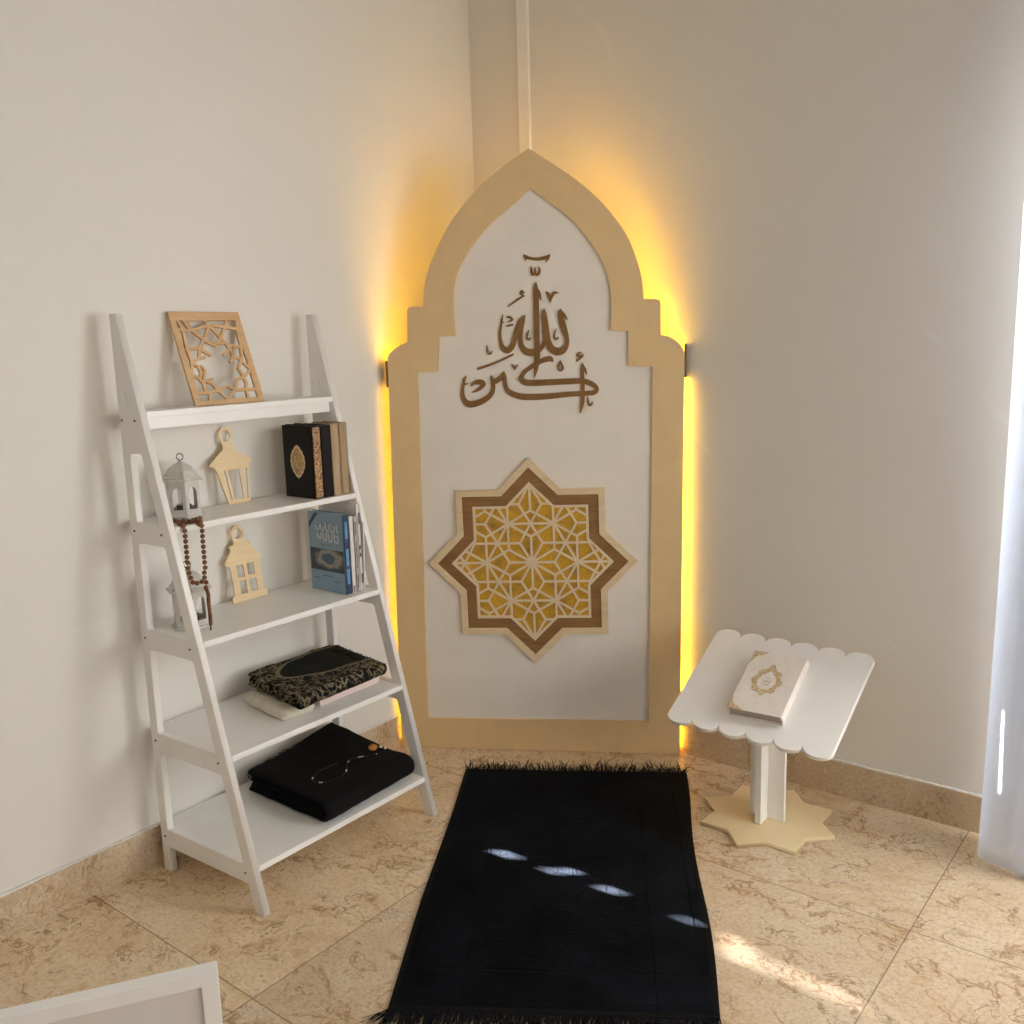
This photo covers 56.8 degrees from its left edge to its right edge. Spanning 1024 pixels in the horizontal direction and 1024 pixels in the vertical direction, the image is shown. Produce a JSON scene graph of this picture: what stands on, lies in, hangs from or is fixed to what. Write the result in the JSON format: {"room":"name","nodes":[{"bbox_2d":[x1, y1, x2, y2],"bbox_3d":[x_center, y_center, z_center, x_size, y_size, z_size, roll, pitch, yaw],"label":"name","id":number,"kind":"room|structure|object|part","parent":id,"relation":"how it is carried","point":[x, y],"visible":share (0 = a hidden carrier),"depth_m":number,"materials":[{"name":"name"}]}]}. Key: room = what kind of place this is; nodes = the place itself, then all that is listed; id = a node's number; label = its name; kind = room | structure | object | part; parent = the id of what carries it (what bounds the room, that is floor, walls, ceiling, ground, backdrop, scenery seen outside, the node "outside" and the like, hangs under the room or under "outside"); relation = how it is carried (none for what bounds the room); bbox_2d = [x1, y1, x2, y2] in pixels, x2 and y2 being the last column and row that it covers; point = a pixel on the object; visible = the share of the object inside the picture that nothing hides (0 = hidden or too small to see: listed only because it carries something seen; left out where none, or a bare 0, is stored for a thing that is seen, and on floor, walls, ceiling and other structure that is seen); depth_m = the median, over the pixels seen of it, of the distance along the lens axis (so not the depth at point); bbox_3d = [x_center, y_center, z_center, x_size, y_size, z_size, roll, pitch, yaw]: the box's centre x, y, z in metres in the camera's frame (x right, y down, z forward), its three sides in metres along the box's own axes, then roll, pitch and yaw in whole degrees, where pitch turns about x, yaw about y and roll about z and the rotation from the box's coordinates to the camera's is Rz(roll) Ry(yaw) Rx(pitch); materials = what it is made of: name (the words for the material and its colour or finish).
{"room":"prayer room","nodes":[
{"label":"prayer room","id":0,"kind":"room"},
{"bbox_2d":[0,0,473,893],"bbox_3d":[-1.509,-0.301,1.901,0.150,2.800,4.300,6,13,38],"label":"wall","id":1,"kind":"structure","parent":0,"point":[275,164],"depth_m":2.53,"materials":[{"name":"white paint"}]},
{"bbox_2d":[0,713,401,940],"bbox_3d":[-1.409,1.026,2.092,0.011,0.116,4.300,6,13,38],"label":"baseboard","id":2,"kind":"structure","parent":1,"relation":"attached to","point":[23,906],"depth_m":2.46,"materials":[{"name":"stone"}]},
{"bbox_2d":[0,745,1023,1023],"bbox_3d":[0.319,1.316,0.765,4.700,0.080,4.600,6,13,38],"label":"floor","id":3,"kind":"structure","parent":0,"point":[897,918],"depth_m":2.32,"materials":[{"name":"stone"}]},
{"bbox_2d":[0,961,222,1023],"bbox_3d":[-0.756,0.961,1.448,0.620,0.436,0.024,-5,11,-19],"label":"framed board","id":4,"kind":"object","parent":3,"relation":"on","point":[188,995],"visible":1,"depth_m":1.47,"materials":[{"name":"white wood"}]},
{"bbox_3d":[-0.756,0.961,1.449,0.576,0.392,0.010,-5,11,-19],"label":"panel","id":5,"kind":"part","parent":4,"relation":"part of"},
{"bbox_2d":[109,314,437,916],"bbox_3d":[-0.622,0.211,2.606,0.444,1.492,0.658,6,13,38],"label":"ladder shelf","id":6,"kind":"object","parent":3,"relation":"on","point":[240,832],"visible":0.75,"depth_m":2.53,"materials":[{"name":"white wood"}]},
{"bbox_2d":[163,453,203,518],"bbox_3d":[-0.867,-0.072,2.491,0.116,0.167,0.100,-1,10,3],"label":"metal lantern","id":7,"kind":"object","parent":6,"relation":"on","point":[182,476],"visible":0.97,"depth_m":2.46,"materials":[{"name":"white metal"}]},
{"bbox_3d":[-0.900,-0.038,2.480,0.002,0.082,0.044,-7,11,-27],"label":"panel","id":8,"kind":"part","parent":7,"relation":"part of","materials":[{"name":"white metal"}]},
{"bbox_3d":[-0.898,-0.045,2.517,0.002,0.082,0.044,5,12,32],"label":"panel","id":9,"kind":"part","parent":7,"relation":"part of","materials":[{"name":"white metal"}]},
{"bbox_3d":[-0.868,-0.035,2.460,0.044,0.082,0.002,-1,10,3],"label":"panel","id":10,"kind":"part","parent":7,"relation":"part of","materials":[{"name":"white metal"}]},
{"bbox_2d":[176,503,191,509],"bbox_3d":[-0.865,-0.011,2.502,0.038,0.018,0.038,-1,10,3],"label":"candle","id":11,"kind":"object","parent":7,"relation":"on","point":[179,506],"depth_m":2.49,"materials":[{"name":"white wax"}]},
{"bbox_3d":[-0.865,-0.049,2.534,0.044,0.082,0.002,-1,10,3],"label":"panel","id":12,"kind":"part","parent":7,"relation":"part of","materials":[{"name":"white metal"}]},
{"bbox_3d":[-0.835,-0.039,2.477,0.002,0.082,0.044,5,12,32],"label":"panel","id":13,"kind":"part","parent":7,"relation":"part of","materials":[{"name":"white metal"}]},
{"bbox_2d":[166,560,212,630],"bbox_3d":[-0.845,0.213,2.484,0.123,0.177,0.106,-1,10,3],"label":"metal lantern","id":14,"kind":"object","parent":6,"relation":"on","point":[196,591],"visible":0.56,"depth_m":2.46,"materials":[{"name":"white metal"}]},
{"bbox_3d":[-0.880,0.249,2.472,0.002,0.087,0.047,-7,11,-27],"label":"panel","id":15,"kind":"part","parent":14,"relation":"part of","materials":[{"name":"white metal"}]},
{"label":"panel","id":16,"kind":"part","parent":14,"relation":"part of","materials":[{"name":"white metal"}]},
{"label":"panel","id":17,"kind":"part","parent":14,"relation":"part of","materials":[{"name":"white metal"}]},
{"bbox_3d":[-0.843,0.237,2.529,0.047,0.087,0.002,-1,10,3],"label":"panel","id":18,"kind":"part","parent":14,"relation":"part of","materials":[{"name":"white metal"}]},
{"bbox_3d":[-0.800,0.261,2.358,0.414,1.492,0.018,6,13,35],"label":"frame","id":19,"kind":"part","parent":6,"relation":"part of","materials":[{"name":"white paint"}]},
{"bbox_2d":[172,516,212,629],"bbox_3d":[-0.814,0.164,2.411,0.080,0.293,0.097,-5,11,-17],"label":"beads","id":20,"kind":"object","parent":6,"relation":"hanging from","point":[198,521],"visible":0.99,"depth_m":2.40},
{"bbox_2d":[166,312,264,406],"bbox_3d":[-0.803,-0.420,2.581,0.100,0.249,0.226,6,13,38],"label":"lattice panel","id":21,"kind":"object","parent":6,"relation":"on","point":[174,318],"visible":1,"depth_m":2.57,"materials":[{"name":"brown wood"}]},
{"bbox_2d":[209,427,251,504],"bbox_3d":[-0.791,-0.132,2.673,0.048,0.216,0.141,6,13,38],"label":"cutout","id":22,"kind":"object","parent":6,"relation":"on","point":[228,458],"visible":1,"depth_m":2.67,"materials":[{"name":"brown wood"}]},
{"bbox_3d":[-0.746,-0.268,2.599,0.041,0.030,0.602,6,13,38],"label":"apron rail","id":23,"kind":"part","parent":6,"relation":"part of","materials":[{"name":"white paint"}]},
{"bbox_2d":[224,525,267,603],"bbox_3d":[-0.775,0.145,2.737,0.042,0.216,0.126,6,13,38],"label":"cutout","id":24,"kind":"object","parent":6,"relation":"on","point":[242,552],"visible":1,"depth_m":2.73,"materials":[{"name":"beige wood"}]},
{"bbox_2d":[244,690,313,719],"bbox_3d":[-0.658,0.535,2.672,0.212,0.036,0.113,8,14,43],"label":"fleece blanket","id":25,"kind":"object","parent":6,"relation":"on","point":[267,703],"visible":0.59,"depth_m":2.62,"materials":[{"name":"beige fabric"}]},
{"bbox_2d":[282,424,323,498],"bbox_3d":[-0.606,-0.147,2.746,0.131,0.209,0.033,6,13,38],"label":"book","id":26,"kind":"object","parent":6,"relation":"on","point":[301,443],"visible":1,"depth_m":2.72,"materials":[{"name":"black leather"}]},
{"bbox_2d":[285,423,333,497],"bbox_3d":[-0.594,-0.153,2.781,0.156,0.208,0.036,6,13,38],"label":"book","id":27,"kind":"object","parent":6,"relation":"on","point":[325,437],"visible":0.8,"depth_m":2.73,"materials":[{"name":"black leather"}]},
{"bbox_2d":[304,422,341,495],"bbox_3d":[-0.558,-0.158,2.796,0.115,0.210,0.032,6,13,38],"label":"book","id":28,"kind":"object","parent":6,"relation":"on","point":[334,433],"visible":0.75,"depth_m":2.76,"materials":[{"name":"paper"}]},
{"bbox_2d":[307,509,351,594],"bbox_3d":[-0.538,0.117,2.796,0.153,0.238,0.025,6,13,38],"label":"book","id":29,"kind":"object","parent":6,"relation":"on","point":[328,530],"visible":1,"depth_m":2.78,"materials":[{"name":"paper"}]},
{"bbox_2d":[310,546,343,573],"bbox_3d":[-0.545,0.142,2.792,0.144,0.066,0.001,6,13,38],"label":"picture","id":30,"kind":"object","parent":29,"relation":"attached to","point":[324,559],"depth_m":2.79},
{"bbox_2d":[344,522,347,538],"bbox_3d":[-0.480,0.053,2.737,0.001,0.050,0.010,6,13,38],"label":"print","id":31,"kind":"object","parent":29,"relation":"attached to","point":[345,523],"depth_m":2.74},
{"bbox_2d":[346,549,349,565],"bbox_3d":[-0.477,0.132,2.752,0.001,0.050,0.010,6,13,38],"label":"print","id":32,"kind":"object","parent":29,"relation":"on","point":[347,550],"depth_m":2.75},
{"bbox_2d":[347,569,350,583],"bbox_3d":[-0.476,0.189,2.762,0.001,0.045,0.010,6,13,38],"label":"print","id":33,"kind":"object","parent":29,"relation":"attached to","point":[348,570],"depth_m":2.76},
{"bbox_2d":[246,722,414,821],"bbox_3d":[-0.536,0.756,2.796,0.372,0.102,0.370,6,13,38],"label":"folded cloth","id":34,"kind":"object","parent":6,"relation":"on","point":[285,779],"visible":0.98,"depth_m":2.74,"materials":[{"name":"black fabric"}]},
{"bbox_2d":[311,744,386,783],"bbox_3d":[-0.473,0.733,2.773,0.082,0.021,0.274,6,13,38],"label":"beads","id":35,"kind":"object","parent":34,"relation":"on","point":[372,747],"visible":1,"depth_m":2.80,"materials":[{"name":"black glass"}]},
{"bbox_2d":[368,744,377,750],"bbox_3d":[-0.421,0.712,2.867,0.029,0.018,0.029,6,13,38],"label":"pendant","id":36,"kind":"object","parent":35,"relation":"attached to","point":[372,747],"depth_m":2.86,"materials":[{"name":"stone"}]},
{"bbox_2d":[322,421,349,493],"bbox_3d":[-0.534,-0.163,2.817,0.104,0.210,0.032,6,13,38],"label":"book","id":37,"kind":"object","parent":6,"relation":"on","point":[342,429],"visible":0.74,"depth_m":2.79,"materials":[{"name":"paper"}]},
{"bbox_2d":[323,501,363,588],"bbox_3d":[-0.506,0.098,2.840,0.146,0.258,0.016,6,13,38],"label":"book","id":38,"kind":"object","parent":6,"relation":"on","point":[341,507],"visible":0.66,"depth_m":2.80,"materials":[{"name":"paper"}]},
{"bbox_2d":[315,677,379,705],"bbox_3d":[-0.549,0.505,2.824,0.200,0.034,0.232,6,13,38],"label":"flat box","id":39,"kind":"object","parent":6,"relation":"on","point":[375,680],"visible":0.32,"depth_m":2.76,"materials":[{"name":"cardboard"}]},
{"bbox_2d":[248,645,386,709],"bbox_3d":[-0.567,0.470,2.772,0.300,0.049,0.384,6,13,38],"label":"mat","id":40,"kind":"object","parent":39,"relation":"on","point":[309,678],"visible":1,"depth_m":2.73,"materials":[{"name":"black fabric"}]},
{"bbox_2d":[348,515,356,592],"bbox_3d":[-0.525,0.118,2.813,0.154,0.228,0.017,6,13,38],"label":"book","id":41,"kind":"object","parent":6,"relation":"on","point":[350,518],"visible":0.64,"depth_m":2.77,"materials":[{"name":"paper"}]},
{"bbox_2d":[348,514,361,591],"bbox_3d":[-0.514,0.116,2.827,0.154,0.226,0.018,6,13,38],"label":"book","id":42,"kind":"object","parent":6,"relation":"on","point":[355,519],"visible":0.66,"depth_m":2.78,"materials":[{"name":"paper"}]},
{"bbox_2d":[360,522,365,588],"bbox_3d":[-0.492,0.124,2.855,0.135,0.200,0.015,6,13,38],"label":"booklet","id":43,"kind":"object","parent":6,"relation":"on","point":[361,523],"visible":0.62,"depth_m":2.81,"materials":[{"name":"paper"}]},
{"bbox_3d":[-0.418,0.163,2.835,0.414,1.492,0.018,6,13,35],"label":"frame","id":44,"kind":"part","parent":6,"relation":"part of","materials":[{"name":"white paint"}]},
{"bbox_2d":[362,758,721,1023],"bbox_3d":[0.131,0.954,2.540,0.756,0.041,1.314,0,10,7],"label":"rug","id":45,"kind":"object","parent":3,"relation":"on","point":[576,895],"visible":1,"depth_m":2.34,"materials":[{"name":"black fabric"}]},
{"bbox_2d":[668,629,874,854],"bbox_3d":[0.743,0.653,2.726,0.479,0.502,0.401,6,13,38],"label":"book stand","id":46,"kind":"object","parent":3,"relation":"on","point":[763,813],"visible":0.96,"depth_m":2.70,"materials":[{"name":"white wood"}]},
{"bbox_2d":[727,651,809,725],"bbox_3d":[0.723,0.492,2.665,0.159,0.135,0.216,6,13,36],"label":"book","id":47,"kind":"object","parent":46,"relation":"on","point":[767,690],"visible":1,"depth_m":2.64,"materials":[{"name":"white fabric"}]},
{"bbox_3d":[0.719,0.472,2.667,0.089,0.001,0.120,5,40,36],"label":"medallion frame","id":48,"kind":"part","parent":47,"relation":"part of","materials":[{"name":"gold metal"}]},
{"bbox_2d":[468,0,1023,794],"bbox_3d":[1.595,-0.456,2.268,4.550,2.800,0.150,6,13,38],"label":"wall","id":49,"kind":"structure","parent":0,"point":[822,201],"depth_m":2.73,"materials":[{"name":"white paint"}]},
{"bbox_2d":[516,0,531,153],"bbox_3d":[0.064,-0.663,3.349,0.045,2.692,0.012,6,13,38],"label":"trim","id":50,"kind":"structure","parent":49,"relation":"attached to","point":[522,6],"depth_m":3.20,"materials":[{"name":"white paint"}]},
{"bbox_2d":[385,148,686,753],"bbox_3d":[0.073,-0.151,3.116,0.982,1.981,0.032,0,10,7],"label":"panel","id":51,"kind":"object","parent":49,"relation":"attached to","point":[536,393],"visible":1,"depth_m":3.12,"materials":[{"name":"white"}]},
{"bbox_2d":[680,723,981,833],"bbox_3d":[0.648,0.771,3.175,1.850,0.116,0.011,6,13,38],"label":"baseboard","id":52,"kind":"structure","parent":49,"relation":"attached to","point":[947,805],"depth_m":2.85,"materials":[{"name":"stone"}]},
{"bbox_2d":[978,206,1023,879],"bbox_3d":[1.262,-0.418,2.268,0.084,2.736,0.202,-4,11,-14],"label":"curtain","id":53,"kind":"object","parent":49,"relation":"hanging from","point":[1001,831],"visible":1,"depth_m":2.40,"materials":[{"name":"white fabric"}]}
]}

